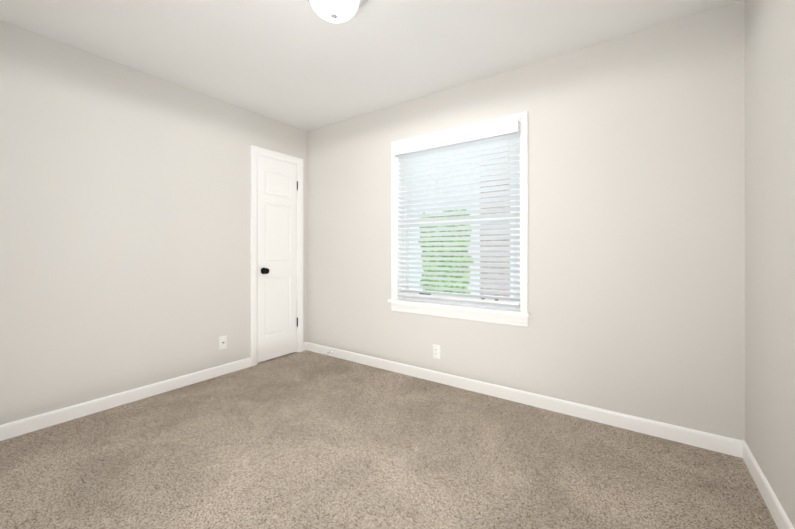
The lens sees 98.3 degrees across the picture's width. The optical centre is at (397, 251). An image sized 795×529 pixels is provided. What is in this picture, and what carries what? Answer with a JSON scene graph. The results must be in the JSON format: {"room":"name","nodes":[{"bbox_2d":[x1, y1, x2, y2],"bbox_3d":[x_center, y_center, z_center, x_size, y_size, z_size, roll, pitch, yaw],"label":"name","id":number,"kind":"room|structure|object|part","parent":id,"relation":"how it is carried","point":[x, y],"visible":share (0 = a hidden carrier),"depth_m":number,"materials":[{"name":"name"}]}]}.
{"room":"empty bedroom","nodes":[
{"label":"empty bedroom","id":0,"kind":"room"},
{"bbox_2d":[0,20,306,424],"bbox_3d":[-2.082,-0.120,2.449,0.150,2.440,3.800,0,0,35],"label":"wall","id":1,"kind":"structure","parent":0,"point":[124,228],"depth_m":2.43,"materials":[{"name":"beige paint"}]},
{"bbox_2d":[0,342,305,440],"bbox_3d":[-2.015,1.056,2.401,0.013,0.088,3.500,0,0,35],"label":"baseboard","id":2,"kind":"structure","parent":1,"relation":"attached to","point":[30,424],"depth_m":2.41,"materials":[{"name":"white paint"}]},
{"bbox_2d":[219,335,226,349],"bbox_3d":[-1.551,0.815,3.060,0.016,0.115,0.070,0,0,35],"label":"outlet plate","id":3,"kind":"object","parent":1,"relation":"attached to","point":[222,342],"visible":1,"depth_m":3.06,"materials":[{"name":"white plastic"}]},
{"bbox_2d":[250,145,302,366],"bbox_3d":[-1.280,0.044,3.575,0.170,2.114,0.623,0,0,35],"label":"door frame","id":4,"kind":"structure","parent":1,"relation":"attached to","point":[255,151],"depth_m":3.32,"materials":[{"name":"white paint"}]},
{"bbox_2d":[257,155,296,362],"bbox_3d":[-1.215,0.076,3.529,0.102,2.025,0.469,0,0,35],"label":"closet door","id":5,"kind":"structure","parent":1,"relation":"in","point":[276,258],"depth_m":3.53,"materials":[{"name":"white paint"}]},
{"bbox_3d":[-1.298,0.195,3.381,0.067,0.066,0.066,0,0,35],"label":"knob","id":6,"kind":"part","parent":5,"relation":"part of","materials":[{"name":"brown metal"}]},
{"bbox_2d":[0,0,740,130],"bbox_3d":[-0.588,-1.391,1.402,3.800,0.100,3.800,0,0,35],"label":"ceiling","id":7,"kind":"structure","parent":0,"point":[302,65],"depth_m":2.18,"materials":[{"name":"white paint"}]},
{"bbox_2d":[308,0,367,22],"bbox_3d":[-0.318,-1.249,1.725,0.376,0.184,0.376,0,0,35],"label":"flush-mount ceiling light","id":8,"kind":"object","parent":7,"relation":"attached to","point":[336,11],"visible":1,"depth_m":1.70,"materials":[{"name":"white glass"}]},
{"bbox_2d":[0,350,777,528],"bbox_3d":[-0.588,1.149,1.399,3.800,0.100,3.800,0,0,35],"label":"floor","id":9,"kind":"structure","parent":0,"point":[306,439],"depth_m":1.76,"materials":[{"name":"carpet"}]},
{"bbox_2d":[307,0,744,440],"bbox_3d":[0.460,-0.120,2.895,3.800,2.440,0.150,0,0,35],"label":"wall","id":10,"kind":"structure","parent":0,"point":[636,224],"depth_m":2.21,"materials":[{"name":"beige paint"}]},
{"bbox_2d":[433,344,439,358],"bbox_3d":[0.327,0.848,2.890,0.070,0.115,0.009,0,0,35],"label":"duplex electrical outlet","id":11,"kind":"object","parent":10,"relation":"attached to","point":[436,351],"visible":1,"depth_m":2.89,"materials":[{"name":"white plastic"}]},
{"bbox_2d":[391,111,527,326],"bbox_3d":[0.471,-0.226,2.849,1.205,1.548,0.212,0,0,35],"label":"window unit","id":12,"kind":"structure","parent":10,"relation":"in","point":[491,135],"depth_m":2.77,"materials":[{"name":"white plastic"}]},
{"bbox_3d":[0.512,-0.259,2.908,0.957,1.234,0.031,0,0,35],"label":"glass","id":13,"kind":"part","parent":12,"relation":"part of","materials":[{"name":"clear glass"}]},
{"bbox_2d":[388,299,530,316],"bbox_3d":[0.456,0.453,2.828,1.237,0.026,0.133,0,0,35],"label":"window sill","id":14,"kind":"structure","parent":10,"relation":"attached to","point":[505,311],"depth_m":2.73,"materials":[{"name":"white paint"}]},
{"bbox_2d":[306,342,743,457],"bbox_3d":[0.413,1.056,2.827,3.500,0.088,0.013,0,0,35],"label":"baseboard","id":15,"kind":"structure","parent":10,"relation":"attached to","point":[712,442],"depth_m":2.33,"materials":[{"name":"white paint"}]},
{"bbox_2d":[745,0,794,528],"bbox_3d":[0.906,-0.122,0.352,0.150,2.440,3.800,0,0,35],"label":"wall","id":16,"kind":"structure","parent":0,"point":[770,233],"depth_m":1.47,"materials":[{"name":"beige paint"}]},
{"bbox_2d":[742,441,793,528],"bbox_3d":[0.840,1.054,0.398,0.013,0.088,3.500,0,0,35],"label":"baseboard","id":17,"kind":"structure","parent":16,"relation":"attached to","point":[776,510],"depth_m":1.49,"materials":[{"name":"white paint"}]},
{"label":"outside","id":18,"kind":"structure","parent":0,"visible":0},
{"bbox_2d":[411,138,514,296],"bbox_3d":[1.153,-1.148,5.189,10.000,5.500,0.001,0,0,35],"label":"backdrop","id":19,"kind":"structure","parent":18,"point":[480,283],"depth_m":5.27,"materials":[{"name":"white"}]}
]}

